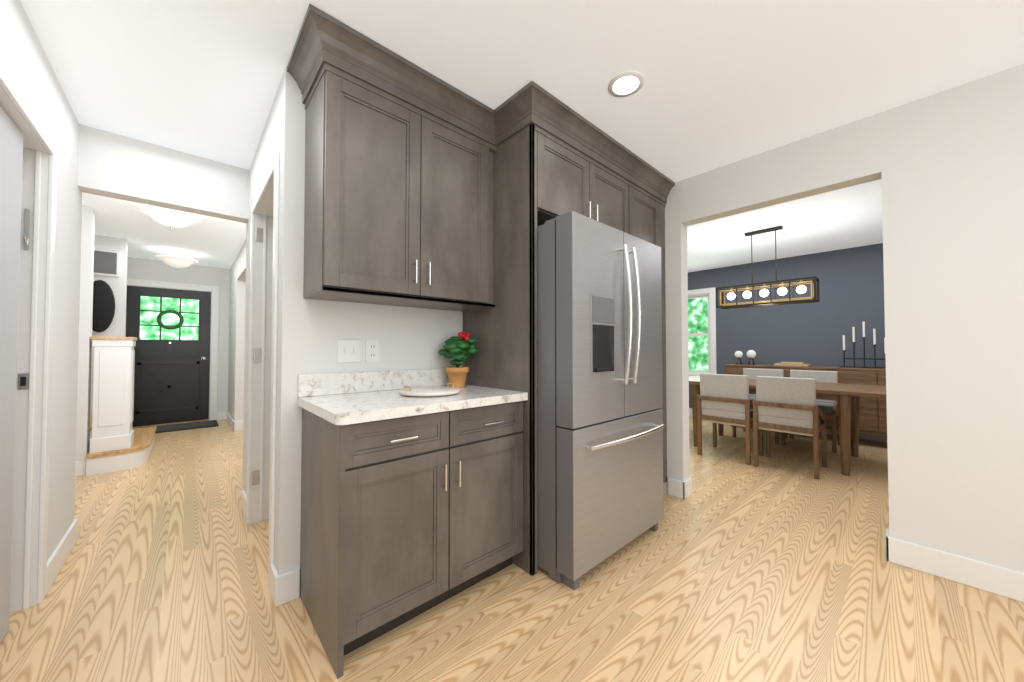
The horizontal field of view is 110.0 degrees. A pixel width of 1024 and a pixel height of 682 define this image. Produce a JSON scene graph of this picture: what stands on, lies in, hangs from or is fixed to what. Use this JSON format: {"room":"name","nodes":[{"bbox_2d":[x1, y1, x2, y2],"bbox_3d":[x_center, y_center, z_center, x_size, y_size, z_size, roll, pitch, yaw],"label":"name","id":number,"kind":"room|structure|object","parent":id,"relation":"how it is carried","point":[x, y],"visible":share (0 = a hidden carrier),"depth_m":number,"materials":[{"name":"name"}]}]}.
{"room":"kitchen","nodes":[
{"label":"kitchen","id":0,"kind":"room"},
{"bbox_2d":[0,0,83,611],"bbox_3d":[-0.678,-0.081,-0.040,0.100,2.440,5.790,1,-2,-42],"label":"wall","id":1,"kind":"structure","parent":0,"point":[22,52],"depth_m":1.62,"materials":[{"name":"white paint"}]},
{"bbox_2d":[0,106,22,642],"bbox_3d":[-1.813,0.149,1.208,0.034,2.008,0.650,1,-2,-42],"label":"pocket door","id":2,"kind":"structure","parent":1,"relation":"in","point":[11,150],"depth_m":1.39,"materials":[{"name":"grey"}]},
{"bbox_2d":[18,208,29,389],"bbox_3d":[-2.141,-0.187,1.574,0.028,0.800,0.037,1,-2,-42],"label":"strike plate","id":3,"kind":"object","parent":1,"relation":"attached to","point":[23,380],"visible":1,"depth_m":1.58,"materials":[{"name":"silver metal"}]},
{"bbox_2d":[0,58,57,608],"bbox_3d":[-1.840,0.120,1.300,0.044,2.095,0.970,1,-2,-42],"label":"trim","id":4,"kind":"structure","parent":1,"relation":"attached to","point":[13,90],"depth_m":1.61,"materials":[{"name":"white wood"}]},
{"bbox_2d":[46,518,77,593],"bbox_3d":[-2.380,1.115,1.885,0.035,0.130,0.645,1,-2,-42],"label":"baseboard","id":5,"kind":"structure","parent":1,"relation":"attached to","point":[57,559],"depth_m":1.85,"materials":[{"name":"white wood"}]},
{"bbox_2d":[72,125,247,522],"bbox_3d":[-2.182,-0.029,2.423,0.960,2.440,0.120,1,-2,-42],"label":"wall","id":6,"kind":"structure","parent":0,"point":[116,166],"depth_m":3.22,"materials":[{"name":"white paint"}]},
{"bbox_2d":[75,460,85,476],"bbox_3d":[-4.894,1.123,2.278,2.840,0.130,0.015,1,-2,-42],"label":"baseboard","id":7,"kind":"structure","parent":6,"relation":"attached to","point":[80,466],"depth_m":3.21,"materials":[{"name":"white wood"}]},
{"bbox_2d":[92,280,114,331],"bbox_3d":[-4.669,-0.395,4.057,0.240,0.600,0.099,1,-2,-42],"label":"round mirror","id":8,"kind":"object","parent":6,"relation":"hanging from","point":[103,307],"visible":0.88,"depth_m":4.04,"materials":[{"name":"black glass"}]},
{"bbox_2d":[94,249,119,276],"bbox_3d":[-4.695,-0.899,4.104,0.270,0.290,0.039,1,-2,-42],"label":"cubby shelf","id":9,"kind":"object","parent":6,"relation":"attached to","point":[106,262],"visible":0.64,"depth_m":4.12,"materials":[{"name":"white"}]},
{"bbox_2d":[126,286,210,426],"bbox_3d":[-5.122,0.227,5.363,0.916,2.006,0.127,1,-2,-42],"label":"front door","id":10,"kind":"structure","parent":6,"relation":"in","point":[169,329],"depth_m":5.37,"materials":[{"name":"black wood"}]},
{"bbox_2d":[127,278,218,427],"bbox_3d":[-5.142,0.188,5.385,1.120,2.130,0.150,1,-2,-42],"label":"trim","id":11,"kind":"structure","parent":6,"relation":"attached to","point":[214,290],"depth_m":5.66,"materials":[{"name":"white wood"}]},
{"bbox_2d":[222,411,237,430],"bbox_3d":[-4.220,1.188,5.359,0.060,0.130,1.155,1,-2,-42],"label":"baseboard","id":12,"kind":"structure","parent":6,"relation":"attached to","point":[225,415],"depth_m":5.23,"materials":[{"name":"white"}]},
{"bbox_2d":[242,95,275,523],"bbox_3d":[-1.468,-0.034,2.200,0.142,2.440,1.170,1,-2,-42],"label":"wall","id":13,"kind":"structure","parent":0,"point":[266,149],"depth_m":2.38,"materials":[{"name":"white paint"}]},
{"bbox_2d":[252,227,262,485],"bbox_3d":[-1.677,0.094,2.358,0.040,1.690,0.010,1,-2,-42],"label":"hardware piece","id":14,"kind":"object","parent":13,"relation":"attached to","point":[257,352],"visible":1,"depth_m":2.36,"materials":[{"name":"silver metal"}]},
{"bbox_2d":[246,150,279,589],"bbox_3d":[-1.436,0.136,2.044,0.014,2.095,0.930,1,-2,-42],"label":"trim","id":15,"kind":"structure","parent":13,"relation":"attached to","point":[274,167],"depth_m":1.79,"materials":[{"name":"white wood"}]},
{"bbox_2d":[272,66,462,574],"bbox_3d":[-0.165,-0.028,2.504,2.482,2.440,0.130,1,-2,-42],"label":"wall","id":16,"kind":"structure","parent":0,"point":[308,330],"depth_m":1.68,"materials":[{"name":"white paint"}]},
{"bbox_2d":[337,339,360,362],"bbox_3d":[-0.821,0.050,1.809,0.115,0.115,0.014,1,-2,-42],"label":"switch plate","id":17,"kind":"object","parent":16,"relation":"attached to","point":[348,350],"visible":1,"depth_m":1.81,"materials":[{"name":"white plastic"}]},
{"bbox_2d":[365,340,378,361],"bbox_3d":[-0.736,0.052,1.890,0.070,0.115,0.008,1,-2,-42],"label":"electrical outlet plate","id":18,"kind":"object","parent":16,"relation":"attached to","point":[372,351],"visible":1,"depth_m":1.89,"materials":[{"name":"white plastic"}]},
{"bbox_2d":[287,3,674,575],"bbox_3d":[0.119,-0.033,2.199,2.484,2.436,0.698,1,-2,-42],"label":"upper cabinet","id":19,"kind":"object","parent":16,"relation":"attached to","point":[425,189],"visible":0.71,"depth_m":1.82,"materials":[{"name":"grey wood"}]},
{"bbox_2d":[0,416,1023,681],"bbox_3d":[-0.598,1.248,2.740,10.070,0.100,10.140,1,-2,-42],"label":"floor","id":20,"kind":"structure","parent":0,"point":[776,566],"depth_m":1.60,"materials":[{"name":"beige wood"}]},
{"bbox_2d":[86,336,156,475],"bbox_3d":[-4.969,0.348,2.987,2.820,1.710,1.250,1,-2,-42],"label":"staircase","id":21,"kind":"structure","parent":20,"relation":"on","point":[117,442],"depth_m":3.35,"materials":[{"name":"white"}]},
{"bbox_2d":[132,420,218,432],"bbox_3d":[-4.896,1.239,5.092,1.100,0.016,0.560,1,-2,-42],"label":"door mat","id":22,"kind":"object","parent":20,"relation":"on","point":[184,426],"visible":0.62,"depth_m":5.17,"materials":[{"name":"black fabric"}]},
{"bbox_2d":[300,401,522,678],"bbox_3d":[-0.447,0.739,1.738,0.893,0.876,0.597,1,-2,-42],"label":"base cabinet","id":23,"kind":"object","parent":20,"relation":"on","point":[405,519],"visible":0.96,"depth_m":1.45,"materials":[{"name":"grey"}]},
{"bbox_2d":[298,368,527,424],"bbox_3d":[-0.454,0.228,1.744,0.911,0.143,0.594,1,-2,-42],"label":"countertop","id":24,"kind":"structure","parent":23,"relation":"on","point":[346,398],"depth_m":1.68,"materials":[{"name":"stone"}]},
{"bbox_2d":[398,382,460,396],"bbox_3d":[-0.408,0.238,1.785,0.304,0.045,0.304,1,-2,-42],"label":"lazy susan tray","id":25,"kind":"object","parent":24,"relation":"on","point":[424,391],"visible":1,"depth_m":1.72,"materials":[{"name":"stone"}]},
{"bbox_2d":[438,332,478,387],"bbox_3d":[-0.305,0.105,2.084,0.226,0.324,0.208,1,-2,-42],"label":"plant pot","id":26,"kind":"object","parent":24,"relation":"on","point":[460,351],"visible":1,"depth_m":2.05,"materials":[{"name":"ceramic"}]},
{"bbox_2d":[537,211,663,590],"bbox_3d":[0.375,0.290,2.247,0.908,1.795,0.886,1,-2,-42],"label":"fridge","id":27,"kind":"object","parent":20,"relation":"on","point":[599,395],"visible":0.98,"depth_m":1.82,"materials":[{"name":"grey metal"}]},
{"bbox_2d":[697,373,762,464],"bbox_3d":[2.336,0.786,3.844,0.505,0.870,0.486,1,-2,-42],"label":"chair","id":28,"kind":"object","parent":20,"relation":"on","point":[723,399],"visible":0.85,"depth_m":3.69,"materials":[{"name":"beige fabric"}]},
{"bbox_2d":[732,368,787,443],"bbox_3d":[3.191,0.802,4.619,0.505,0.870,0.486,1,-2,-42],"label":"chair","id":29,"kind":"object","parent":20,"relation":"on","point":[752,373],"visible":0.08,"depth_m":4.68,"materials":[{"name":"brown wood"}]},
{"bbox_2d":[689,376,885,475],"bbox_3d":[2.886,0.844,3.991,0.940,0.760,1.920,1,-2,-42],"label":"dining table","id":30,"kind":"object","parent":20,"relation":"on","point":[847,397],"visible":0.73,"depth_m":3.35,"materials":[{"name":"brown wood"}]},
{"bbox_2d":[753,376,826,478],"bbox_3d":[2.682,0.778,3.462,0.505,0.870,0.486,1,-2,-42],"label":"chair","id":31,"kind":"object","parent":20,"relation":"on","point":[785,404],"visible":1,"depth_m":3.32,"materials":[{"name":"beige fabric"}]},
{"bbox_2d":[725,364,886,435],"bbox_3d":[3.995,0.784,4.619,0.455,0.905,2.112,1,-2,-42],"label":"sideboard","id":32,"kind":"object","parent":20,"relation":"on","point":[872,415],"visible":0.12,"depth_m":4.18,"materials":[{"name":"brown wood"}]},
{"bbox_2d":[734,351,742,363],"bbox_3d":[3.361,0.245,5.311,0.090,0.199,0.090,0,-1,6],"label":"sculpture","id":33,"kind":"object","parent":32,"relation":"on","point":[738,354],"depth_m":5.29,"materials":[{"name":"white"}]},
{"bbox_2d":[746,350,755,364],"bbox_3d":[3.469,0.237,5.193,0.096,0.212,0.096,0,-1,3],"label":"sculpture","id":34,"kind":"object","parent":32,"relation":"on","point":[751,354],"depth_m":5.17,"materials":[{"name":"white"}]},
{"bbox_2d":[774,362,811,366],"bbox_3d":[3.783,0.310,4.829,0.240,0.050,0.360,1,-2,-42],"label":"tray","id":35,"kind":"object","parent":32,"relation":"on","point":[792,364],"visible":1,"depth_m":4.76,"materials":[{"name":"beige wood"}]},
{"bbox_2d":[840,322,885,367],"bbox_3d":[4.269,0.044,4.343,0.060,0.560,0.440,1,-2,-42],"label":"candelabra","id":36,"kind":"object","parent":32,"relation":"on","point":[864,337],"visible":0.9,"depth_m":4.34,"materials":[{"name":"black metal"}]},
{"bbox_2d":[781,370,839,452],"bbox_3d":[3.537,0.794,4.238,0.505,0.870,0.486,1,-2,-42],"label":"chair","id":37,"kind":"object","parent":20,"relation":"on","point":[828,408],"visible":0.4,"depth_m":4.22,"materials":[{"name":"beige fabric"}]},
{"bbox_2d":[20,0,1023,271],"bbox_3d":[-0.598,-1.292,2.793,10.070,0.100,10.140,1,-2,-42],"label":"ceiling","id":38,"kind":"structure","parent":0,"point":[726,82],"depth_m":1.66,"materials":[{"name":"white paint"}]},
{"bbox_2d":[137,204,202,229],"bbox_3d":[-3.058,-1.114,3.218,0.430,0.233,0.430,1,-2,-42],"label":"ceiling light","id":39,"kind":"object","parent":38,"relation":"hanging from","point":[171,218],"visible":0.88,"depth_m":3.13,"materials":[{"name":"white glass"}]},
{"bbox_2d":[156,251,198,269],"bbox_3d":[-4.528,-1.080,4.854,0.430,0.233,0.430,1,-2,-42],"label":"ceiling light","id":40,"kind":"object","parent":38,"relation":"hanging from","point":[177,262],"visible":1,"depth_m":4.78,"materials":[{"name":"white glass"}]},
{"bbox_2d":[608,71,643,96],"bbox_3d":[0.559,-1.259,1.762,0.170,0.008,0.170,1,-2,-42],"label":"recessed light","id":41,"kind":"object","parent":38,"relation":"in","point":[626,83],"visible":1,"depth_m":1.76,"materials":[{"name":"white"}]},
{"bbox_2d":[716,226,819,308],"bbox_3d":[2.754,-0.803,3.918,0.198,0.827,0.898,1,-2,-42],"label":"pendant chandelier","id":42,"kind":"object","parent":38,"relation":"hanging from","point":[813,298],"visible":1,"depth_m":3.87,"materials":[{"name":"brown metal"}]},
{"bbox_2d":[688,243,884,407],"bbox_3d":[4.190,0.022,4.893,0.120,2.440,6.620,1,-2,-42],"label":"wall","id":43,"kind":"structure","parent":0,"point":[851,286],"depth_m":4.93,"materials":[{"name":"grey"}]},
{"bbox_2d":[688,287,716,376],"bbox_3d":[2.935,-0.084,6.242,0.170,1.550,1.200,1,-2,-42],"label":"dining window","id":44,"kind":"structure","parent":43,"relation":"in","point":[701,330],"depth_m":6.02,"materials":[{"name":"white"}]},
{"bbox_2d":[689,408,886,441],"bbox_3d":[4.180,1.175,4.779,0.015,0.130,6.500,1,-2,-42],"label":"baseboard","id":45,"kind":"structure","parent":43,"relation":"attached to","point":[829,431],"depth_m":4.47,"materials":[{"name":"white"}]},
{"bbox_2d":[663,64,1023,572],"bbox_3d":[1.572,-0.027,2.540,0.120,2.440,6.590,1,-2,-42],"label":"wall","id":46,"kind":"structure","parent":0,"point":[946,166],"depth_m":1.81,"materials":[{"name":"white paint"}]},
{"bbox_2d":[885,529,1023,601],"bbox_3d":[2.892,1.096,0.976,0.035,0.130,2.595,1,-2,-42],"label":"baseboard","id":47,"kind":"structure","parent":46,"relation":"attached to","point":[981,575],"depth_m":1.75,"materials":[{"name":"white wood"}]}
]}

